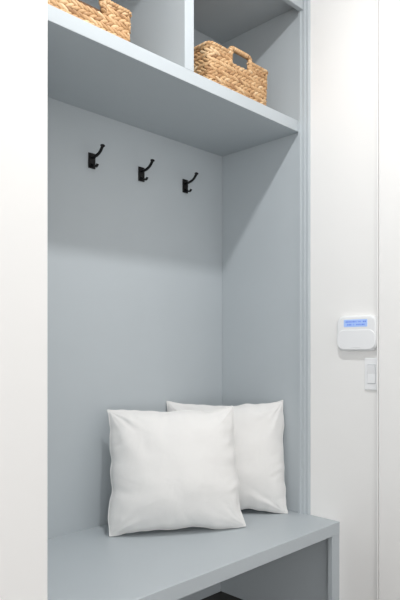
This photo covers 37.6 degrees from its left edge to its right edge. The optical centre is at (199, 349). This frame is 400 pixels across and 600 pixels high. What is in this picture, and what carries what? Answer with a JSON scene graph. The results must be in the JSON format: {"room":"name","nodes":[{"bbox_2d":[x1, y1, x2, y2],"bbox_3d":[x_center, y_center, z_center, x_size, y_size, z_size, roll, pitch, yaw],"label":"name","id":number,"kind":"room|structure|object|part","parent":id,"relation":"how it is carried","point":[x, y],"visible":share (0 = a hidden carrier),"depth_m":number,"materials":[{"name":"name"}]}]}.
{"room":"mudroom","nodes":[
{"label":"mudroom","id":0,"kind":"room"},
{"bbox_2d":[0,0,46,599],"bbox_3d":[-1.744,-0.282,0.464,3.190,2.695,0.778,0,0,-45],"label":"wall","id":1,"kind":"structure","parent":0,"point":[23,23],"depth_m":1.27,"materials":[{"name":"white paint"}]},
{"bbox_2d":[201,591,241,599],"bbox_3d":[-0.071,1.115,-0.247,4.550,0.100,4.150,0,0,-45],"label":"floor","id":2,"kind":"structure","parent":0,"point":[220,595],"depth_m":2.53,"materials":[{"name":"brown wood"}]},
{"bbox_2d":[47,509,339,599],"bbox_3d":[-0.127,0.853,1.971,1.227,0.425,0.606,0,0,-45],"label":"storage bench","id":3,"kind":"object","parent":2,"relation":"on","point":[293,555],"visible":0.73,"depth_m":1.93,"materials":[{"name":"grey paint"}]},
{"bbox_2d":[107,406,245,536],"bbox_3d":[-0.083,0.423,2.095,0.491,0.432,0.221,0,0,-13],"label":"throw pillow","id":4,"kind":"object","parent":3,"relation":"on","point":[172,470],"visible":1,"depth_m":2.02,"materials":[{"name":"white fabric"}]},
{"bbox_2d":[47,0,309,538],"bbox_3d":[-0.172,-0.427,2.017,1.227,2.134,0.476,0,0,-45],"label":"built-in shelving unit","id":5,"kind":"object","parent":3,"relation":"on","point":[158,293],"visible":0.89,"depth_m":2.28,"materials":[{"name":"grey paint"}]},
{"bbox_2d":[47,0,131,41],"bbox_3d":[-0.435,-0.983,1.817,0.337,0.172,0.329,0,0,-45],"label":"wicker basket","id":6,"kind":"object","parent":5,"relation":"on","point":[113,18],"visible":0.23,"depth_m":1.74,"materials":[{"name":"wicker"}]},
{"bbox_3d":[-0.325,-1.032,1.707,0.128,0.074,0.019,0,0,-45],"label":"handle","id":7,"kind":"part","parent":6,"relation":"part of","materials":[{"name":"wicker"}]},
{"bbox_2d":[88,144,104,168],"bbox_3d":[-0.363,-0.687,2.083,0.029,0.072,0.076,0,0,-45],"label":"coat hook","id":8,"kind":"object","parent":5,"relation":"attached to","point":[91,156],"visible":1,"depth_m":2.10,"materials":[{"name":"black metal"}]},
{"bbox_3d":[-0.388,-0.679,2.108,0.005,0.055,0.029,0,0,45],"label":"mounting plate","id":9,"kind":"part","parent":8,"relation":"part of","materials":[{"name":"black metal"}]},
{"bbox_3d":[-0.331,-0.427,2.183,1.215,2.134,0.018,0,0,-45],"label":"panel","id":10,"kind":"part","parent":5,"relation":"part of","materials":[{"name":"blue paint"}]},
{"bbox_2d":[138,159,154,181],"bbox_3d":[-0.201,-0.687,2.245,0.029,0.072,0.076,0,0,-45],"label":"coat hook","id":11,"kind":"object","parent":5,"relation":"attached to","point":[141,171],"visible":1,"depth_m":2.26,"materials":[{"name":"black metal"}]},
{"bbox_3d":[-0.227,-0.679,2.270,0.005,0.055,0.029,0,0,45],"label":"mounting plate","id":12,"kind":"part","parent":11,"relation":"part of","materials":[{"name":"black metal"}]},
{"bbox_2d":[47,4,297,156],"bbox_3d":[-0.178,-0.877,2.030,1.195,0.043,0.413,0,0,-45],"label":"shelf","id":13,"kind":"object","parent":5,"relation":"attached to","point":[92,71],"depth_m":1.99,"materials":[{"name":"blue paint"}]},
{"bbox_2d":[182,172,198,192],"bbox_3d":[-0.036,-0.687,2.410,0.029,0.072,0.076,0,0,-45],"label":"coat hook","id":14,"kind":"object","parent":5,"relation":"attached to","point":[185,183],"visible":1,"depth_m":2.42,"materials":[{"name":"black metal"}]},
{"bbox_3d":[-0.061,-0.679,2.436,0.005,0.055,0.029,0,0,45],"label":"mounting plate","id":15,"kind":"part","parent":14,"relation":"part of","materials":[{"name":"black metal"}]},
{"bbox_2d":[194,40,267,105],"bbox_3d":[0.028,-0.990,2.235,0.337,0.184,0.349,0,0,-45],"label":"wicker basket","id":16,"kind":"object","parent":5,"relation":"on","point":[213,61],"visible":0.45,"depth_m":2.07,"materials":[{"name":"wicker"}]},
{"bbox_3d":[0.145,-1.044,2.118,0.128,0.074,0.019,0,0,-45],"label":"handle","id":17,"kind":"part","parent":16,"relation":"part of","materials":[{"name":"wicker"}]},
{"bbox_3d":[-0.185,-1.369,2.037,1.195,0.030,0.393,0,0,-45],"label":"panel","id":18,"kind":"part","parent":5,"relation":"part of","materials":[{"name":"blue paint"}]},
{"bbox_3d":[0.248,-0.427,2.456,0.010,2.134,0.413,0,0,-45],"label":"panel","id":19,"kind":"part","parent":5,"relation":"part of","materials":[{"name":"blue paint"}]},
{"bbox_3d":[-0.034,-1.365,1.867,1.210,0.078,0.022,0,0,-45],"label":"moulding","id":20,"kind":"part","parent":5,"relation":"part of","materials":[{"name":"blue paint"}]},
{"bbox_3d":[0.407,-0.427,2.292,0.018,2.134,0.045,0,0,-45],"label":"edge moulding","id":21,"kind":"part","parent":5,"relation":"part of","materials":[{"name":"blue paint"}]},
{"bbox_2d":[166,400,287,513],"bbox_3d":[0.104,0.420,2.323,0.483,0.439,0.176,0,0,2],"label":"throw pillow","id":22,"kind":"object","parent":3,"relation":"on","point":[258,428],"visible":0.52,"depth_m":2.28,"materials":[{"name":"white fabric"}]},
{"bbox_3d":[0.300,0.875,2.398,0.020,0.380,0.568,0,0,-45],"label":"panel","id":23,"kind":"part","parent":3,"relation":"part of","materials":[{"name":"blue paint"}]},
{"bbox_2d":[310,0,399,599],"bbox_3d":[1.541,-0.282,1.249,0.154,2.695,3.988,0,0,-45],"label":"wall","id":24,"kind":"structure","parent":0,"point":[343,33],"depth_m":2.14,"materials":[{"name":"white paint"}]},
{"bbox_2d":[337,315,376,350],"bbox_3d":[0.569,-0.061,2.126,0.163,0.128,0.023,0,0,45],"label":"alarm keypad","id":25,"kind":"object","parent":24,"relation":"attached to","point":[354,333],"visible":1,"depth_m":2.11,"materials":[{"name":"white plastic"}]},
{"bbox_3d":[0.564,-0.037,2.121,0.155,0.072,0.007,0,0,45],"label":"flip door","id":26,"kind":"part","parent":25,"relation":"part of","materials":[{"name":"white plastic"}]},
{"bbox_2d":[365,358,376,389],"bbox_3d":[0.611,0.086,2.092,0.056,0.115,0.012,0,0,45],"label":"light switch","id":27,"kind":"object","parent":24,"relation":"attached to","point":[370,363],"visible":0.96,"depth_m":2.09,"materials":[{"name":"white plastic"}]},
{"bbox_2d":[377,0,378,599],"bbox_3d":[0.630,-0.282,2.067,0.022,2.695,0.006,0,0,-45],"label":"trim","id":28,"kind":"structure","parent":24,"relation":"attached to","point":[377,0],"depth_m":2.06,"materials":[{"name":"white paint"}]}
]}

